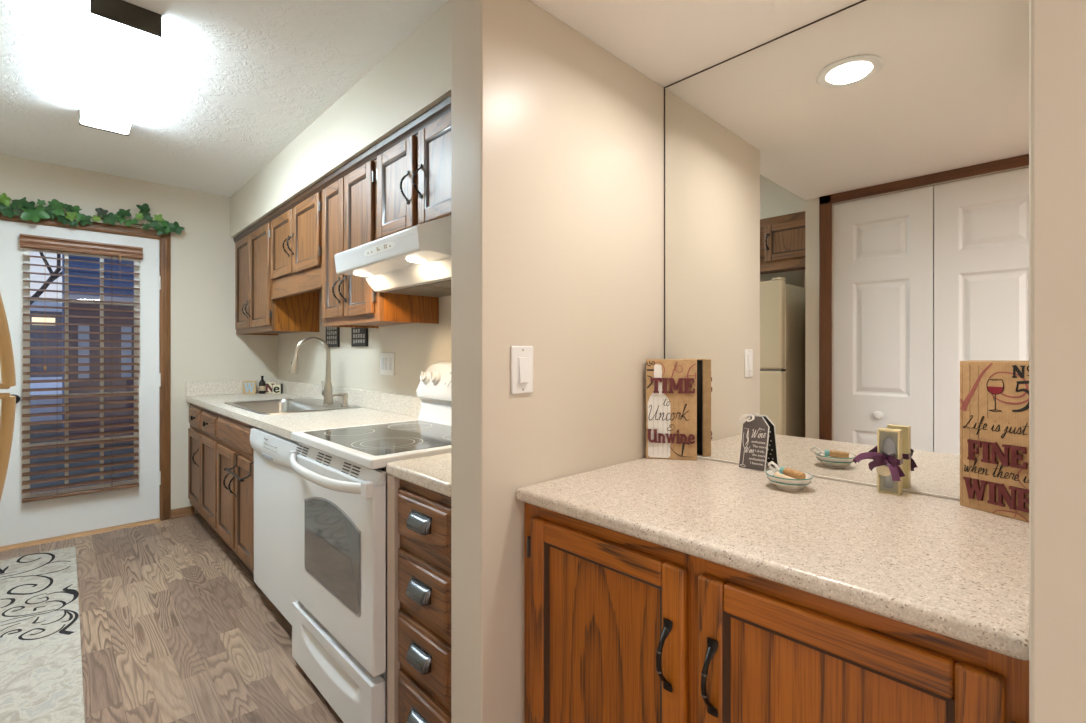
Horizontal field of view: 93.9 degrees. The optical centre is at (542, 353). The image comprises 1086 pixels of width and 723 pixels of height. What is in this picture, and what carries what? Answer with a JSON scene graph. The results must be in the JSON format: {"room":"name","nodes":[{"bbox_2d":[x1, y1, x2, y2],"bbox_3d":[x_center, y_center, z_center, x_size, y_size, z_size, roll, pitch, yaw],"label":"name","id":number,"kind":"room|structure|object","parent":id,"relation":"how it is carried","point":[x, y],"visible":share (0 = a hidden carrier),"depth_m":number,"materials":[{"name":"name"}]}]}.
{"room":"kitchen","nodes":[
{"label":"kitchen","id":0,"kind":"room"},
{"bbox_2d":[0,154,277,517],"bbox_3d":[-3.046,-0.010,3.499,2.445,2.440,0.120,0,0,-44],"label":"wall","id":1,"kind":"structure","parent":0,"point":[205,344],"depth_m":3.77,"materials":[{"name":"beige paint"}]},
{"bbox_2d":[0,220,160,546],"bbox_3d":[-3.052,0.184,3.386,0.803,2.012,0.115,0,0,-44],"label":"door","id":2,"kind":"structure","parent":1,"relation":"in","point":[20,522],"depth_m":3.36,"materials":[{"name":"white paint"}]},
{"bbox_2d":[19,233,142,502],"bbox_3d":[-3.035,0.093,3.359,0.602,1.669,0.071,0,0,-44],"label":"window blind","id":3,"kind":"object","parent":2,"relation":"attached to","point":[26,241],"visible":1,"depth_m":3.34,"materials":[{"name":"brown wood"}]},
{"bbox_2d":[0,212,170,520],"bbox_3d":[-3.059,0.161,3.390,0.925,2.098,0.020,0,0,-44],"label":"door frame","id":4,"kind":"structure","parent":1,"relation":"attached to","point":[165,245],"depth_m":3.67,"materials":[{"name":"brown wood"}]},
{"bbox_2d":[0,193,184,234],"bbox_3d":[-3.058,-0.937,3.315,1.173,0.243,0.104,0,0,-44],"label":"ivy garland","id":5,"kind":"object","parent":4,"relation":"on","point":[54,209],"visible":1,"depth_m":3.30,"materials":[{"name":"green plant"}]},
{"bbox_2d":[171,506,194,518],"bbox_3d":[-2.672,1.177,3.761,0.144,0.065,0.020,0,0,-44],"label":"baseboard","id":6,"kind":"structure","parent":1,"relation":"attached to","point":[185,511],"depth_m":3.76,"materials":[{"name":"brown wood"}]},
{"bbox_2d":[186,379,277,395],"bbox_3d":[-2.429,0.265,3.992,0.630,0.108,0.020,0,0,-44],"label":"backsplash","id":7,"kind":"structure","parent":1,"relation":"attached to","point":[201,388],"depth_m":3.90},
{"bbox_2d":[0,513,343,722],"bbox_3d":[0.600,1.235,1.614,5.300,0.050,7.900,0,0,-44],"label":"floor","id":8,"kind":"structure","parent":0,"point":[175,627],"depth_m":2.17,"materials":[{"name":"laminate"}]},
{"bbox_2d":[0,294,15,500],"bbox_3d":[-1.407,0.381,0.791,0.783,1.658,0.760,0,0,-44],"label":"refrigerator","id":9,"kind":"object","parent":8,"relation":"on","point":[7,365],"visible":1,"depth_m":1.29,"materials":[{"name":"beige"}]},
{"bbox_2d":[0,546,84,722],"bbox_3d":[-2.359,1.205,2.143,0.614,0.009,2.271,0,0,-44],"label":"runner rug","id":10,"kind":"object","parent":8,"relation":"on","point":[41,674],"visible":1,"depth_m":2.12,"materials":[{"name":"beige fabric"}]},
{"bbox_2d":[0,518,160,551],"bbox_3d":[-3.062,1.201,3.391,0.802,0.018,0.075,0,0,-44],"label":"threshold","id":11,"kind":"object","parent":8,"relation":"on","point":[129,525],"visible":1,"depth_m":3.35,"materials":[{"name":"brown wood"}]},
{"bbox_2d":[188,403,229,547],"bbox_3d":[-2.113,0.783,3.635,0.660,0.853,0.968,0,0,-44],"label":"base cabinet","id":12,"kind":"object","parent":8,"relation":"on","point":[203,440],"visible":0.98,"depth_m":3.38,"materials":[{"name":"brown wood"}]},
{"bbox_2d":[217,414,257,575],"bbox_3d":[-1.497,0.783,2.992,0.660,0.853,0.808,0,0,-44],"label":"base cabinet","id":13,"kind":"object","parent":8,"relation":"on","point":[235,498],"visible":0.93,"depth_m":2.75,"materials":[{"name":"brown wood"}]},
{"bbox_2d":[224,454,253,481],"bbox_3d":[-1.566,0.586,2.617,0.074,0.084,0.348,0,0,-44],"label":"towel bar","id":14,"kind":"object","parent":13,"relation":"attached to","point":[225,469],"visible":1,"depth_m":2.58,"materials":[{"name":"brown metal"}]},
{"bbox_2d":[186,379,420,442],"bbox_3d":[-1.586,0.283,3.114,0.630,0.143,2.455,0,0,-44],"label":"countertop","id":15,"kind":"structure","parent":13,"relation":"on","point":[376,407],"depth_m":2.80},
{"bbox_2d":[243,381,255,393],"bbox_3d":[-2.313,0.267,3.993,0.090,0.102,0.032,0,0,-30],"label":"block","id":16,"kind":"object","parent":15,"relation":"on","point":[249,387],"visible":1,"depth_m":3.98,"materials":[{"name":"beige wood"}]},
{"bbox_2d":[259,376,265,393],"bbox_3d":[-2.232,0.248,4.031,0.049,0.142,0.048,0,0,-44],"label":"wine bottle","id":17,"kind":"object","parent":15,"relation":"on","point":[262,385],"visible":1,"depth_m":4.01,"materials":[{"name":"black glass"}]},
{"bbox_2d":[265,382,274,392],"bbox_3d":[-2.195,0.275,4.078,0.072,0.088,0.033,0,0,-22],"label":"block","id":18,"kind":"object","parent":15,"relation":"on","point":[269,385],"visible":0.8,"depth_m":4.06,"materials":[{"name":"beige wood"}]},
{"bbox_2d":[273,384,281,393],"bbox_3d":[-2.116,0.280,4.040,0.064,0.078,0.034,0,0,-10],"label":"block","id":19,"kind":"object","parent":15,"relation":"on","point":[277,389],"visible":1,"depth_m":4.03,"materials":[{"name":"beige wood"}]},
{"bbox_2d":[224,398,360,414],"bbox_3d":[-1.558,0.406,3.119,0.530,0.186,0.884,0,0,-44],"label":"sink","id":20,"kind":"object","parent":15,"relation":"in","point":[292,405],"visible":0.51,"depth_m":3.32,"materials":[{"name":"silver metal"}]},
{"bbox_2d":[330,393,348,406],"bbox_3d":[-1.197,0.273,2.979,0.106,0.080,0.044,0,0,-17],"label":"soap dispenser","id":21,"kind":"object","parent":20,"relation":"on","point":[344,395],"visible":1,"depth_m":2.97,"materials":[{"name":"silver metal"}]},
{"bbox_2d":[289,337,333,403],"bbox_3d":[-1.437,0.105,3.125,0.261,0.416,0.123,0,0,-44],"label":"kitchen faucet","id":22,"kind":"object","parent":15,"relation":"on","point":[327,390],"visible":0.99,"depth_m":3.15,"materials":[{"name":"silver metal"}]},
{"bbox_2d":[250,428,298,624],"bbox_3d":[-0.989,0.785,2.454,0.612,0.850,0.656,0,0,-44],"label":"dishwasher","id":23,"kind":"object","parent":8,"relation":"on","point":[273,472],"visible":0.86,"depth_m":2.25,"materials":[{"name":"white metal"}]},
{"bbox_2d":[289,362,450,722],"bbox_3d":[-0.531,0.624,1.925,0.703,1.172,0.711,0,0,-44],"label":"electric range","id":24,"kind":"object","parent":8,"relation":"on","point":[339,617],"visible":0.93,"depth_m":1.67,"materials":[{"name":"white metal"}]},
{"bbox_2d":[387,475,450,722],"bbox_3d":[-0.127,0.783,1.573,0.647,0.854,0.335,0,0,-44],"label":"base cabinet","id":25,"kind":"object","parent":8,"relation":"on","point":[418,517],"visible":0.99,"depth_m":1.36,"materials":[{"name":"brown wood"}]},
{"bbox_2d":[386,453,450,496],"bbox_3d":[-0.118,0.286,1.582,0.630,0.137,0.338,0,0,-44],"label":"countertop","id":26,"kind":"structure","parent":25,"relation":"on","point":[433,473],"depth_m":1.40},
{"bbox_2d":[525,502,1028,722],"bbox_3d":[0.467,0.782,1.110,0.676,0.855,0.894,0,0,-44],"label":"bar cabinet","id":27,"kind":"object","parent":8,"relation":"on","point":[620,627],"visible":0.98,"depth_m":0.86,"materials":[{"name":"brown wood"}]},
{"bbox_2d":[516,457,1028,660],"bbox_3d":[0.475,0.338,1.118,0.645,0.030,0.896,0,0,-44],"label":"countertop","id":28,"kind":"structure","parent":27,"relation":"on","point":[946,567],"depth_m":0.91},
{"bbox_2d":[646,359,696,459],"bbox_3d":[0.393,0.170,1.558,0.151,0.305,0.037,0,0,11],"label":"box sign","id":29,"kind":"object","parent":28,"relation":"on","point":[671,384],"visible":1,"depth_m":1.54,"materials":[{"name":"wood"}]},
{"bbox_2d":[646,361,654,387],"bbox_3d":[0.330,0.065,1.556,0.026,0.086,0.001,0,0,11],"label":"print","id":30,"kind":"object","parent":29,"relation":"attached to","point":[649,361],"depth_m":1.56},
{"bbox_2d":[648,364,669,457],"bbox_3d":[0.355,0.176,1.552,0.068,0.285,0.001,0,0,10],"label":"print","id":31,"kind":"object","parent":29,"relation":"attached to","point":[659,450],"depth_m":1.55},
{"bbox_2d":[652,362,695,385],"bbox_3d":[0.399,0.066,1.543,0.131,0.084,0.001,0,0,10],"label":"print","id":32,"kind":"object","parent":29,"relation":"on","point":[655,362],"depth_m":1.54},
{"bbox_2d":[671,442,688,456],"bbox_3d":[0.420,0.291,1.539,0.068,0.046,0.001,0,0,10],"label":"print","id":33,"kind":"object","parent":29,"relation":"attached to","point":[683,444],"depth_m":1.54},
{"bbox_2d":[739,414,769,471],"bbox_3d":[0.588,0.248,1.425,0.040,0.152,0.087,0,0,-44],"label":"sign","id":34,"kind":"object","parent":28,"relation":"on","point":[755,430],"visible":1,"depth_m":1.42,"materials":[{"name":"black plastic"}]},
{"bbox_2d":[765,470,812,490],"bbox_3d":[0.590,0.306,1.217,0.104,0.033,0.104,0,0,-44],"label":"dip bowl","id":35,"kind":"object","parent":28,"relation":"on","point":[793,484],"visible":0.79,"depth_m":1.19,"materials":[{"name":"white ceramic"}]},
{"bbox_2d":[774,472,792,478],"bbox_3d":[0.573,0.293,1.201,0.047,0.020,0.017,0,0,28],"label":"spreader","id":36,"kind":"object","parent":35,"relation":"in","point":[776,474],"visible":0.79,"depth_m":1.20,"materials":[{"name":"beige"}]},
{"bbox_2d":[768,461,805,478],"bbox_3d":[0.589,0.284,1.233,0.020,0.030,0.099,0,0,-27],"label":"spreader","id":37,"kind":"object","parent":35,"relation":"in","point":[789,472],"visible":0.95,"depth_m":1.22,"materials":[{"name":"brown wood"}]},
{"bbox_2d":[853,428,904,495],"bbox_3d":[0.782,0.249,1.181,0.059,0.146,0.106,0,0,-44],"label":"gift box","id":38,"kind":"object","parent":28,"relation":"on","point":[888,460],"visible":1,"depth_m":1.17,"materials":[{"name":"beige"}]},
{"bbox_2d":[960,361,1028,521],"bbox_3d":[0.922,0.169,1.018,0.037,0.307,0.140,0,0,-20],"label":"box sign","id":39,"kind":"object","parent":28,"relation":"on","point":[994,395],"visible":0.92,"depth_m":1.02,"materials":[{"name":"wood"}]},
{"bbox_2d":[960,363,992,410],"bbox_3d":[0.897,0.070,1.050,0.001,0.103,0.059,0,0,-19],"label":"print","id":40,"kind":"object","parent":39,"relation":"on","point":[965,403],"depth_m":1.06},
{"bbox_2d":[987,387,1002,393],"bbox_3d":[0.908,0.074,1.018,0.001,0.015,0.027,0,0,-19],"label":"print","id":41,"kind":"object","parent":39,"relation":"attached to","point":[995,390],"depth_m":1.02},
{"bbox_2d":[989,372,1028,404],"bbox_3d":[0.916,0.068,0.994,0.001,0.064,0.073,0,0,-20],"label":"print","id":42,"kind":"object","parent":39,"relation":"on","point":[1023,379],"depth_m":0.99},
{"bbox_2d":[993,464,1028,521],"bbox_3d":[0.917,0.263,0.992,0.001,0.118,0.065,0,0,-20],"label":"print","id":43,"kind":"object","parent":39,"relation":"attached to","point":[1027,464],"depth_m":0.98},
{"bbox_2d":[1012,365,1028,411],"bbox_3d":[0.923,0.068,0.975,0.001,0.092,0.035,0,0,-20],"label":"print","id":44,"kind":"object","parent":39,"relation":"on","point":[1015,369],"depth_m":0.98},
{"bbox_2d":[0,0,447,196],"bbox_3d":[-1.828,-1.260,2.232,2.450,0.060,3.647,0,0,-44],"label":"ceiling","id":45,"kind":"structure","parent":0,"point":[229,85],"depth_m":2.25,"materials":[{"name":"white paint"}]},
{"bbox_2d":[79,0,161,135],"bbox_3d":[-1.861,-1.191,2.199,0.195,0.078,1.181,0,0,-44],"label":"ceiling light","id":46,"kind":"object","parent":45,"relation":"attached to","point":[123,37],"visible":1,"depth_m":2.00,"materials":[{"name":"white plastic"}]},
{"bbox_2d":[230,0,450,237],"bbox_3d":[-1.114,-1.072,2.830,0.342,0.317,3.520,0,0,-44],"label":"wall","id":47,"kind":"structure","parent":0,"point":[414,77],"depth_m":2.27,"materials":[{"name":"beige paint"}]},
{"bbox_2d":[278,290,450,395],"bbox_3d":[-0.954,-0.010,2.983,0.100,2.440,3.521,0,0,-44],"label":"wall","id":48,"kind":"structure","parent":0,"point":[416,347],"depth_m":2.93,"materials":[{"name":"beige paint"}]},
{"bbox_2d":[233,215,318,334],"bbox_3d":[-2.015,-0.531,3.755,0.359,0.761,0.931,0,0,-44],"label":"upper cabinet","id":49,"kind":"object","parent":48,"relation":"attached to","point":[256,313],"visible":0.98,"depth_m":3.52,"materials":[{"name":"brown wood"}]},
{"bbox_2d":[269,182,321,299],"bbox_3d":[-1.387,-0.632,3.100,0.359,0.558,0.881,0,0,-44],"label":"upper cabinet","id":50,"kind":"object","parent":48,"relation":"attached to","point":[296,226],"visible":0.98,"depth_m":2.95,"materials":[{"name":"brown wood"}]},
{"bbox_2d":[326,327,339,346],"bbox_3d":[-1.396,-0.150,3.361,0.015,0.216,0.206,0,0,-44],"label":"wall plaque","id":51,"kind":"object","parent":48,"relation":"attached to","point":[332,333],"visible":0.62,"depth_m":3.33,"materials":[{"name":"black"}]},
{"bbox_2d":[276,380,420,416],"bbox_3d":[-1.359,0.269,3.317,0.019,0.102,2.434,0,0,-44],"label":"backsplash","id":52,"kind":"structure","parent":48,"relation":"attached to","point":[409,405],"depth_m":2.97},
{"bbox_2d":[351,328,367,346],"bbox_3d":[-1.107,-0.150,3.059,0.015,0.216,0.206,0,0,-44],"label":"wall plaque","id":53,"kind":"object","parent":48,"relation":"attached to","point":[359,336],"visible":0.46,"depth_m":3.04,"materials":[{"name":"black"}]},
{"bbox_2d":[319,145,438,328],"bbox_3d":[-0.856,-0.527,2.545,0.359,0.768,0.651,0,0,-44],"label":"upper cabinet","id":54,"kind":"object","parent":48,"relation":"attached to","point":[349,193],"visible":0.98,"depth_m":2.41,"materials":[{"name":"brown wood"}]},
{"bbox_2d":[380,353,394,375],"bbox_3d":[-0.864,0.058,2.810,0.009,0.124,0.160,0,0,-44],"label":"light switch","id":55,"kind":"object","parent":48,"relation":"attached to","point":[387,360],"visible":1,"depth_m":2.80,"materials":[{"name":"white plastic"}]},
{"bbox_2d":[375,95,450,238],"bbox_3d":[-0.380,-0.699,2.049,0.359,0.424,0.724,0,0,-44],"label":"upper cabinet","id":56,"kind":"object","parent":48,"relation":"attached to","point":[413,170],"visible":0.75,"depth_m":1.98,"materials":[{"name":"brown wood"}]},
{"bbox_2d":[334,215,450,296],"bbox_3d":[-0.446,-0.375,2.014,0.501,0.218,0.666,0,0,-44],"label":"range hood","id":57,"kind":"object","parent":56,"relation":"attached to","point":[415,260],"visible":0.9,"depth_m":1.84,"materials":[{"name":"white metal"}]},
{"bbox_2d":[451,0,663,722],"bbox_3d":[0.125,0.168,1.491,0.852,2.084,0.125,0,0,-44],"label":"wall partition","id":58,"kind":"structure","parent":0,"point":[557,141],"depth_m":1.25,"materials":[{"name":"beige paint"}]},
{"bbox_2d":[511,346,532,393],"bbox_3d":[-0.048,0.040,1.229,0.070,0.116,0.014,0,0,-44],"label":"light switch","id":59,"kind":"object","parent":58,"relation":"attached to","point":[521,356],"visible":1,"depth_m":1.22,"materials":[{"name":"white plastic"}]},
{"bbox_2d":[529,0,861,87],"bbox_3d":[2.143,-1.082,0.567,4.520,0.416,4.253,0,0,-44],"label":"ceiling","id":60,"kind":"structure","parent":0,"point":[668,42],"depth_m":1.35,"materials":[{"name":"white paint"}]},
{"bbox_2d":[697,457,959,500],"bbox_3d":[0.793,0.168,1.337,0.100,2.084,1.023,0,0,-44],"label":"wall","id":61,"kind":"structure","parent":0,"point":[697,457],"depth_m":1.27,"materials":[{"name":"beige paint"}]},
{"bbox_2d":[664,0,1028,499],"bbox_3d":[0.710,-0.275,1.343,0.010,1.197,0.897,0,0,-44],"label":"wall mirror","id":62,"kind":"object","parent":61,"relation":"attached to","point":[846,191],"visible":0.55,"depth_m":1.27,"materials":[{"name":"clear mirror"}]},
{"bbox_2d":[1029,0,1085,722],"bbox_3d":[0.796,0.168,0.718,0.752,2.084,0.124,0,0,-44],"label":"wall","id":63,"kind":"structure","parent":0,"point":[1057,28],"depth_m":0.49,"materials":[{"name":"beige paint"}]},
{"label":"outside","id":64,"kind":"structure","parent":0,"visible":0},
{"bbox_2d":[30,377,61,421],"bbox_3d":[-25.602,1.210,26.712,40.000,0.700,46.000,0,0,-44],"label":"snow","id":65,"kind":"object","parent":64,"point":[52,384],"visible":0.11,"depth_m":10.12,"materials":[{"name":"blue"}]},
{"bbox_2d":[30,296,61,376],"bbox_3d":[-20.710,-0.715,18.935,6.300,3.150,4.600,0,0,-44],"label":"house","id":66,"kind":"structure","parent":65,"relation":"on","point":[36,303],"depth_m":18.53,"materials":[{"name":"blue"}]},
{"bbox_2d":[30,252,61,304],"bbox_3d":[-12.925,-2.047,13.157,2.783,5.841,4.390,0,0,15],"label":"bare tree","id":67,"kind":"object","parent":65,"relation":"on","point":[44,286],"visible":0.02,"depth_m":13.43,"materials":[{"name":"grey plant"}]},
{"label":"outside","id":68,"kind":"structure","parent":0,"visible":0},
{"bbox_2d":[30,423,133,492],"bbox_3d":[-6.477,1.460,6.758,28.000,0.200,9.280,0,0,-44],"label":"yard","id":69,"kind":"structure","parent":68,"point":[57,425],"depth_m":6.45,"materials":[{"name":"grey"}]},
{"bbox_2d":[62,254,133,448],"bbox_3d":[-5.849,-2.015,10.669,6.480,6.750,3.900,0,0,-44],"label":"house","id":70,"kind":"structure","parent":69,"relation":"on","point":[76,264],"depth_m":7.49,"materials":[{"name":"blue stone"}]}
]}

